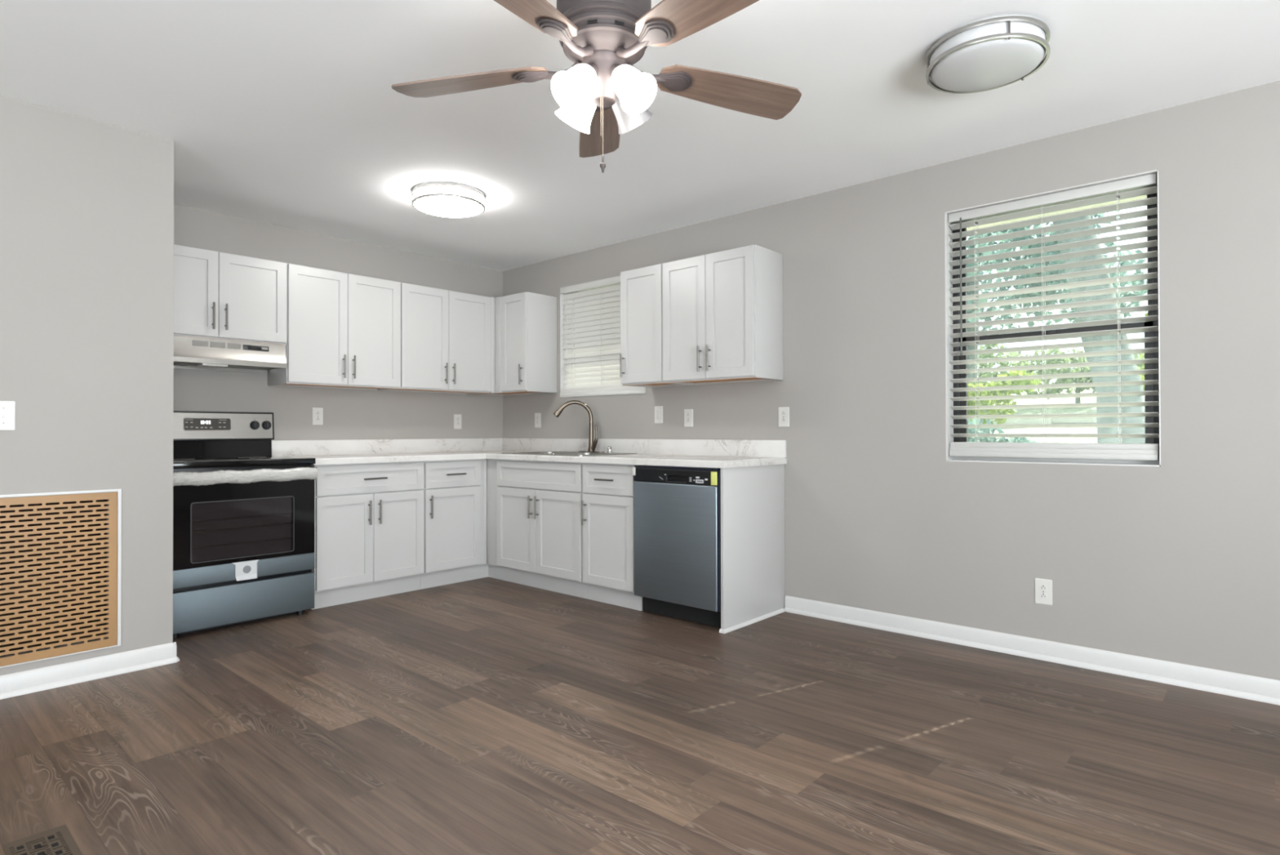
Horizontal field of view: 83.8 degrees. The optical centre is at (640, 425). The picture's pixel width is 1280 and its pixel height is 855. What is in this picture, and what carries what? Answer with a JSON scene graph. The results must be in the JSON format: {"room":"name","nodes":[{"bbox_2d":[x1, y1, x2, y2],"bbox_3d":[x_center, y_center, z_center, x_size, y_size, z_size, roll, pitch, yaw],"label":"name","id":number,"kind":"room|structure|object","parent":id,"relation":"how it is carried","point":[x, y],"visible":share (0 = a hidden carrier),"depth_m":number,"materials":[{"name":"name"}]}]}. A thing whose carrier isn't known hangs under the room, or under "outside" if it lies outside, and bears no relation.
{"room":"kitchen","nodes":[
{"label":"kitchen","id":0,"kind":"room"},
{"bbox_2d":[0,95,173,675],"bbox_3d":[-3.679,-0.122,2.481,1.071,2.440,3.278,-1,-1,42],"label":"wall","id":1,"kind":"structure","parent":0,"point":[86,205],"depth_m":3.12,"materials":[{"name":"beige paint"}]},
{"bbox_2d":[0,400,15,430],"bbox_3d":[-2.580,-0.042,2.893,0.016,0.118,0.072,-1,-1,42],"label":"wall switch","id":2,"kind":"object","parent":1,"relation":"attached to","point":[7,408],"visible":1,"depth_m":2.90,"materials":[{"name":"grey plastic"}]},
{"bbox_2d":[0,488,121,667],"bbox_3d":[-2.582,0.628,2.888,0.008,0.698,0.797,-1,-1,42],"label":"air vent","id":3,"kind":"object","parent":1,"relation":"in","point":[114,511],"visible":1,"depth_m":3.03,"materials":[{"name":"beige metal"}]},
{"bbox_2d":[0,499,106,655],"bbox_3d":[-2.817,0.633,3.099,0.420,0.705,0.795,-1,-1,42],"label":"grille","id":4,"kind":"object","parent":3,"relation":"attached to","point":[96,500],"depth_m":3.36,"materials":[{"name":"brown metal"}]},
{"bbox_2d":[0,641,179,699],"bbox_3d":[-3.380,1.051,2.223,0.345,0.090,3.302,-1,-1,42],"label":"baseboard","id":5,"kind":"structure","parent":1,"relation":"attached to","point":[18,683],"depth_m":3.08,"materials":[{"name":"grey paint"}]},
{"bbox_2d":[173,204,502,440],"bbox_3d":[-2.085,-0.106,5.186,0.160,2.440,2.882,-1,-1,42],"label":"wall","id":6,"kind":"structure","parent":0,"point":[348,414],"depth_m":5.00,"materials":[{"name":"beige paint"}]},
{"bbox_2d":[173,244,286,344],"bbox_3d":[-2.567,-0.765,4.266,0.353,0.514,0.777,-1,-1,42],"label":"upper cabinet","id":7,"kind":"object","parent":6,"relation":"attached to","point":[220,295],"visible":0.77,"depth_m":4.21,"materials":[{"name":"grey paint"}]},
{"bbox_2d":[173,335,286,373],"bbox_3d":[-2.580,-0.427,4.274,0.322,0.161,0.767,-1,-1,42],"label":"range hood","id":8,"kind":"object","parent":7,"relation":"attached to","point":[189,353],"visible":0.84,"depth_m":4.24,"materials":[{"name":"silver metal"}]},
{"bbox_2d":[196,362,227,368],"bbox_3d":[-2.524,-0.359,4.210,0.110,0.018,0.135,-1,-1,42],"label":"lamp","id":9,"kind":"object","parent":8,"relation":"on","point":[220,365],"depth_m":4.18,"materials":[{"name":"grey plastic"}]},
{"bbox_2d":[192,339,240,349],"bbox_3d":[-2.474,-0.475,4.175,0.004,0.031,0.256,-1,-1,42],"label":"vent grille","id":10,"kind":"object","parent":8,"relation":"attached to","point":[197,344],"depth_m":4.17,"materials":[{"name":"grey metal"}]},
{"bbox_2d":[312,407,323,424],"bbox_3d":[-2.218,-0.067,4.911,0.007,0.118,0.072,-1,-1,42],"label":"wall outlet","id":11,"kind":"object","parent":6,"relation":"attached to","point":[317,412],"visible":1,"depth_m":4.91,"materials":[{"name":"grey plastic"}]},
{"bbox_2d":[267,263,399,390],"bbox_3d":[-2.049,-0.641,4.843,0.353,0.756,0.774,-1,-1,42],"label":"upper cabinet","id":12,"kind":"object","parent":6,"relation":"attached to","point":[343,329],"visible":0.95,"depth_m":4.72,"materials":[{"name":"grey paint"}]},
{"bbox_2d":[271,437,502,456],"bbox_3d":[-1.790,0.151,5.377,0.020,0.104,1.882,-1,-1,42],"label":"backsplash","id":13,"kind":"structure","parent":6,"relation":"attached to","point":[279,447],"depth_m":5.23,"materials":[{"name":"white stone"}]},
{"bbox_2d":[384,282,494,394],"bbox_3d":[-1.521,-0.638,5.434,0.353,0.756,0.809,-1,-1,42],"label":"upper cabinet","id":14,"kind":"object","parent":6,"relation":"attached to","point":[447,337],"visible":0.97,"depth_m":5.32,"materials":[{"name":"grey paint"}]},
{"bbox_2d":[453,413,461,428],"bbox_3d":[-1.468,-0.035,5.748,0.007,0.118,0.072,-1,-1,42],"label":"wall outlet","id":15,"kind":"object","parent":6,"relation":"attached to","point":[457,417],"visible":1,"depth_m":5.74,"materials":[{"name":"grey plastic"}]},
{"bbox_2d":[606,445,613,452],"bbox_3d":[-0.218,0.167,5.093,0.044,0.046,0.044,-1,-1,42],"label":"soap dispenser","id":16,"kind":"object","parent":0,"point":[609,449],"visible":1,"depth_m":5.08,"materials":[{"name":"silver metal"}]},
{"bbox_2d":[0,576,1279,854],"bbox_3d":[-0.288,1.141,1.212,8.000,0.120,6.320,-1,-1,42],"label":"floor","id":17,"kind":"structure","parent":0,"point":[487,715],"depth_m":2.43,"materials":[{"name":"brown wood"}]},
{"bbox_2d":[2,824,82,854],"bbox_3d":[-1.496,1.086,1.795,0.307,0.004,0.130,-1,-1,42],"label":"floor vent","id":18,"kind":"object","parent":17,"relation":"in","point":[58,840],"visible":1,"depth_m":1.85,"materials":[{"name":"brown metal"}]},
{"bbox_2d":[173,410,317,638],"bbox_3d":[-2.391,0.508,4.125,0.750,1.198,0.760,-1,-1,42],"label":"stove","id":19,"kind":"object","parent":17,"relation":"on","point":[243,513],"visible":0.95,"depth_m":3.97,"materials":[{"name":"black metal"}]},
{"bbox_2d":[185,419,226,427],"bbox_3d":[-2.626,-0.013,4.319,0.007,0.052,0.225,-1,-1,42],"label":"control panel","id":20,"kind":"object","parent":19,"relation":"attached to","point":[188,423],"depth_m":4.32,"materials":[{"name":"grey plastic"}]},
{"bbox_2d":[173,479,314,569],"bbox_3d":[-2.155,0.501,3.915,0.111,0.484,0.754,-1,-1,42],"label":"oven","id":21,"kind":"object","parent":19,"relation":"in","point":[218,523],"depth_m":3.93,"materials":[{"name":"black glass"}]},
{"bbox_2d":[173,455,315,468],"bbox_3d":[-2.418,0.206,4.151,0.680,0.034,0.760,-1,-1,42],"label":"cooktop","id":22,"kind":"object","parent":19,"relation":"in","point":[179,461],"depth_m":4.03,"materials":[{"name":"black glass"}]},
{"bbox_2d":[311,461,423,608],"bbox_3d":[-1.918,0.674,4.744,0.664,0.873,0.730,-1,-1,42],"label":"base cabinet","id":23,"kind":"object","parent":17,"relation":"on","point":[369,517],"visible":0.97,"depth_m":4.52,"materials":[{"name":"grey paint"}]},
{"bbox_2d":[420,458,486,589],"bbox_3d":[-1.501,0.676,5.210,0.664,0.873,0.519,-1,-1,42],"label":"base cabinet","id":24,"kind":"object","parent":17,"relation":"on","point":[455,491],"visible":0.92,"depth_m":5.00,"materials":[{"name":"grey paint"}]},
{"bbox_2d":[486,458,587,598],"bbox_3d":[-0.557,0.673,5.086,1.022,0.873,0.664,-1,-1,42],"label":"base cabinet","id":25,"kind":"object","parent":17,"relation":"on","point":[535,528],"visible":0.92,"depth_m":4.82,"materials":[{"name":"grey paint"}]},
{"bbox_2d":[481,563,502,579],"bbox_3d":[-1.079,1.059,5.203,0.189,0.106,0.074,-1,-1,42],"label":"trim","id":26,"kind":"structure","parent":25,"relation":"attached to","point":[487,570],"depth_m":5.23,"materials":[{"name":"grey paint"}]},
{"bbox_2d":[271,437,786,467],"bbox_3d":[-0.775,0.161,4.470,2.743,0.142,1.882,-1,-1,42],"label":"countertop","id":27,"kind":"structure","parent":25,"relation":"on","point":[706,453],"depth_m":4.82,"materials":[{"name":"white stone"}]},
{"bbox_2d":[502,450,636,455],"bbox_3d":[-0.510,0.282,5.053,0.840,0.184,0.558,-1,-1,42],"label":"sink","id":28,"kind":"object","parent":27,"relation":"in","point":[557,452],"visible":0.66,"depth_m":5.06,"materials":[{"name":"silver metal"}]},
{"bbox_2d":[553,400,604,452],"bbox_3d":[-0.440,0.002,5.221,0.372,0.379,0.182,0,0,2],"label":"faucet","id":29,"kind":"object","parent":27,"relation":"on","point":[592,444],"visible":0.98,"depth_m":5.19,"materials":[{"name":"silver metal"}]},
{"bbox_2d":[581,462,643,610],"bbox_3d":[-0.005,0.668,4.593,0.455,0.873,0.664,-1,-1,42],"label":"base cabinet","id":30,"kind":"object","parent":17,"relation":"on","point":[607,504],"visible":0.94,"depth_m":4.37,"materials":[{"name":"grey paint"}]},
{"bbox_2d":[632,465,720,626],"bbox_3d":[0.391,0.664,4.226,0.612,0.866,0.626,-1,-1,42],"label":"dishwasher","id":31,"kind":"object","parent":17,"relation":"on","point":[677,508],"visible":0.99,"depth_m":3.98,"materials":[{"name":"grey metal"}]},
{"bbox_2d":[659,474,707,483],"bbox_3d":[0.237,0.291,3.951,0.339,0.039,0.001,-1,-1,42],"label":"control panel","id":32,"kind":"object","parent":31,"relation":"attached to","point":[664,478],"depth_m":3.92,"materials":[{"name":"black plastic"}]},
{"bbox_2d":[719,463,784,633],"bbox_3d":[0.645,0.662,4.027,0.036,0.874,0.640,-1,-1,42],"label":"end panel","id":33,"kind":"object","parent":17,"relation":"on","point":[753,497],"visible":0.9,"depth_m":3.99,"materials":[{"name":"grey paint"}]},
{"bbox_2d":[0,0,1279,271],"bbox_3d":[-0.303,-1.429,1.266,8.060,0.140,6.360,-1,-1,42],"label":"ceiling","id":34,"kind":"structure","parent":0,"point":[289,113],"depth_m":2.92,"materials":[{"name":"white paint"}]},
{"bbox_2d":[411,182,484,218],"bbox_3d":[-1.102,-1.286,4.112,0.408,0.100,0.408,-1,-1,42],"label":"ceiling light","id":35,"kind":"object","parent":34,"relation":"attached to","point":[451,200],"visible":1,"depth_m":4.00,"materials":[{"name":"white glass"}]},
{"bbox_2d":[391,0,801,173],"bbox_3d":[-0.091,-1.030,1.992,1.222,0.647,1.236,-1,-1,42],"label":"ceiling fan","id":36,"kind":"object","parent":34,"relation":"hanging from","point":[602,95],"visible":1,"depth_m":1.98,"materials":[{"name":"brown wood"}]},
{"bbox_2d":[587,63,598,75],"bbox_3d":[-0.136,-0.984,1.986,0.041,0.049,0.054,-1,-1,42],"label":"socket","id":37,"kind":"object","parent":36,"relation":"attached to","point":[593,67],"depth_m":1.97,"materials":[{"name":"white glass"}]},
{"bbox_2d":[609,63,620,75],"bbox_3d":[-0.064,-0.984,1.990,0.054,0.049,0.041,-1,-1,42],"label":"socket","id":38,"kind":"object","parent":36,"relation":"attached to","point":[613,67],"depth_m":1.97,"materials":[{"name":"grey metal"}]},
{"bbox_2d":[925,15,1050,93],"bbox_3d":[1.231,-1.303,2.542,0.398,0.100,0.398,-1,-1,42],"label":"ceiling light","id":39,"kind":"object","parent":34,"relation":"attached to","point":[989,54],"visible":1,"depth_m":2.45,"materials":[{"name":"white glass"}]},
{"bbox_2d":[502,80,1279,679],"bbox_3d":[1.770,-0.127,3.571,8.060,2.440,0.170,-1,-1,42],"label":"wall","id":40,"kind":"structure","parent":0,"point":[1177,560],"depth_m":3.46,"materials":[{"name":"beige paint"}]},
{"bbox_2d":[473,291,556,395],"bbox_3d":[-1.031,-0.637,5.726,0.695,0.756,0.353,-1,-1,42],"label":"upper cabinet","id":41,"kind":"object","parent":40,"relation":"attached to","point":[526,322],"visible":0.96,"depth_m":5.52,"materials":[{"name":"grey paint"}]},
{"bbox_2d":[534,413,541,427],"bbox_3d":[-0.830,-0.046,5.777,0.072,0.118,0.007,-1,-1,42],"label":"wall outlet","id":42,"kind":"object","parent":40,"relation":"attached to","point":[537,415],"visible":1,"depth_m":5.77,"materials":[{"name":"grey plastic"}]},
{"bbox_2d":[560,275,645,397],"bbox_3d":[-0.241,-0.656,5.369,0.892,0.865,0.163,-1,-1,42],"label":"window","id":43,"kind":"structure","parent":40,"relation":"in","point":[562,295],"depth_m":5.61,"materials":[{"name":"grey paint"}]},
{"bbox_2d":[560,275,644,397],"bbox_3d":[-0.280,-0.654,5.325,0.881,0.856,0.070,-1,-1,42],"label":"window blind","id":44,"kind":"object","parent":43,"relation":"attached to","point":[592,310],"visible":0.65,"depth_m":5.39,"materials":[{"name":"white plastic"}]},
{"bbox_2d":[502,437,786,457],"bbox_3d":[-0.147,0.145,5.156,2.722,0.104,0.020,-1,-1,42],"label":"backsplash","id":45,"kind":"structure","parent":40,"relation":"attached to","point":[765,448],"depth_m":4.87,"materials":[{"name":"white stone"}]},
{"bbox_2d":[620,263,692,386],"bbox_3d":[0.094,-0.647,4.719,0.362,0.756,0.353,-1,-1,42],"label":"upper cabinet","id":46,"kind":"object","parent":40,"relation":"attached to","point":[641,289],"visible":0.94,"depth_m":4.62,"materials":[{"name":"grey paint"}]},
{"bbox_2d":[654,405,662,422],"bbox_3d":[0.126,-0.078,4.921,0.072,0.118,0.008,-1,-1,42],"label":"wall switch","id":47,"kind":"object","parent":40,"relation":"attached to","point":[658,409],"visible":1,"depth_m":4.92,"materials":[{"name":"white plastic"}]},
{"bbox_2d":[684,408,693,426],"bbox_3d":[0.321,-0.054,4.747,0.072,0.118,0.007,-1,-1,42],"label":"wall outlet","id":48,"kind":"object","parent":40,"relation":"attached to","point":[688,413],"visible":1,"depth_m":4.74,"materials":[{"name":"white plastic"}]},
{"bbox_2d":[662,244,782,385],"bbox_3d":[0.484,-0.650,4.371,0.682,0.756,0.353,-1,-1,42],"label":"upper cabinet","id":49,"kind":"object","parent":40,"relation":"attached to","point":[722,311],"visible":1,"depth_m":4.22,"materials":[{"name":"grey paint"}]},
{"bbox_2d":[778,406,789,426],"bbox_3d":[0.858,-0.055,4.267,0.072,0.118,0.007,-1,-1,42],"label":"wall outlet","id":50,"kind":"object","parent":40,"relation":"attached to","point":[784,411],"visible":1,"depth_m":4.26,"materials":[{"name":"white plastic"}]},
{"bbox_2d":[784,595,1279,705],"bbox_3d":[2.712,1.038,2.592,4.966,0.090,0.024,-1,-1,42],"label":"baseboard","id":51,"kind":"structure","parent":40,"relation":"attached to","point":[1266,690],"depth_m":3.29,"materials":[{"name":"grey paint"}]},
{"bbox_2d":[1035,577,1052,604],"bbox_3d":[1.888,0.775,3.341,0.072,0.118,0.007,-1,-1,42],"label":"wall outlet","id":52,"kind":"object","parent":40,"relation":"attached to","point":[1043,587],"visible":1,"depth_m":3.34,"materials":[{"name":"white plastic"}]},
{"bbox_2d":[1039,584,1047,590],"bbox_3d":[1.886,0.755,3.339,0.033,0.028,0.002,-1,-1,42],"label":"receptacle","id":53,"kind":"object","parent":52,"relation":"attached to","point":[1042,587],"depth_m":3.34,"materials":[{"name":"white plastic"}]},
{"bbox_2d":[1039,592,1047,599],"bbox_3d":[1.887,0.794,3.339,0.033,0.028,0.002,-1,-1,42],"label":"receptacle","id":54,"kind":"object","parent":52,"relation":"attached to","point":[1042,595],"depth_m":3.34,"materials":[{"name":"white plastic"}]},
{"bbox_2d":[944,169,1160,466],"bbox_3d":[1.946,-0.460,3.411,0.890,1.272,0.163,-1,-1,42],"label":"window","id":55,"kind":"structure","parent":40,"relation":"in","point":[948,321],"depth_m":3.46,"materials":[{"name":"grey paint"}]},
{"bbox_2d":[948,173,1159,460],"bbox_3d":[1.925,-0.469,3.389,0.868,1.240,0.070,-1,-1,42],"label":"window blind","id":56,"kind":"object","parent":55,"relation":"attached to","point":[1108,192],"visible":0.97,"depth_m":3.35,"materials":[{"name":"grey plastic"}]},
{"label":"outside","id":57,"kind":"structure","parent":0,"visible":0},
{"bbox_2d":[977,387,1144,443],"bbox_3d":[11.123,-0.152,15.330,38.000,3.317,29.830,-1,-1,42],"label":"ground","id":58,"kind":"structure","parent":57,"point":[1087,399],"depth_m":14.27,"materials":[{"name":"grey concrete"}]},
{"bbox_2d":[967,418,1038,442],"bbox_3d":[4.397,0.351,9.003,1.285,0.950,0.875,-1,-1,42],"label":"shrub","id":59,"kind":"object","parent":58,"relation":"on","point":[987,430],"visible":0.1,"depth_m":8.89,"materials":[{"name":"green plant"}]},
{"bbox_2d":[967,369,1041,433],"bbox_3d":[5.062,-0.090,10.195,1.207,1.447,0.888,-1,-1,42],"label":"shrub","id":60,"kind":"object","parent":58,"relation":"on","point":[1011,373],"visible":0.5,"depth_m":10.07,"materials":[{"name":"green plant"}]},
{"bbox_2d":[991,417,1097,423],"bbox_3d":[9.558,-0.198,12.687,11.141,0.439,1.479,0,0,32],"label":"path","id":61,"kind":"structure","parent":58,"relation":"on","point":[1066,420],"depth_m":13.22,"materials":[{"name":"concrete"}]},
{"bbox_2d":[966,213,1145,443],"bbox_3d":[4.067,-2.071,8.902,3.960,6.213,3.190,-1,-1,42],"label":"tree","id":62,"kind":"object","parent":58,"relation":"on","point":[1126,346],"visible":0.02,"depth_m":7.35,"materials":[{"name":"green plant"}]},
{"bbox_2d":[966,209,1147,428],"bbox_3d":[6.208,-2.304,12.917,5.430,4.935,3.066,0,0,26],"label":"tree","id":63,"kind":"object","parent":58,"relation":"on","point":[1055,242],"visible":0.12,"depth_m":12.29,"materials":[{"name":"green plant"}]},
{"bbox_2d":[977,343,1144,403],"bbox_3d":[9.379,-1.140,14.870,5.921,1.595,2.072,-1,-1,42],"label":"shrub","id":64,"kind":"object","parent":58,"relation":"on","point":[1083,359],"visible":0.16,"depth_m":15.15,"materials":[{"name":"green plant"}]},
{"bbox_2d":[1137,311,1147,391],"bbox_3d":[7.939,-1.362,10.148,1.778,3.390,1.717,-1,-1,42],"label":"tree","id":65,"kind":"object","parent":58,"relation":"on","point":[1140,355],"visible":0.02,"depth_m":10.49,"materials":[{"name":"green plant"}]},
{"bbox_3d":[1.852,-1.230,3.853,10.500,0.050,0.349,-1,-1,42],"label":"roof","id":66,"kind":"structure","parent":0,"visible":0},
{"bbox_2d":[966,195,1146,233],"bbox_3d":[1.837,-1.138,3.835,10.500,0.135,0.304,-1,-1,42],"label":"soffit","id":67,"kind":"structure","parent":66,"relation":"attached to","point":[1144,197],"depth_m":3.67,"materials":[{"name":"white"}]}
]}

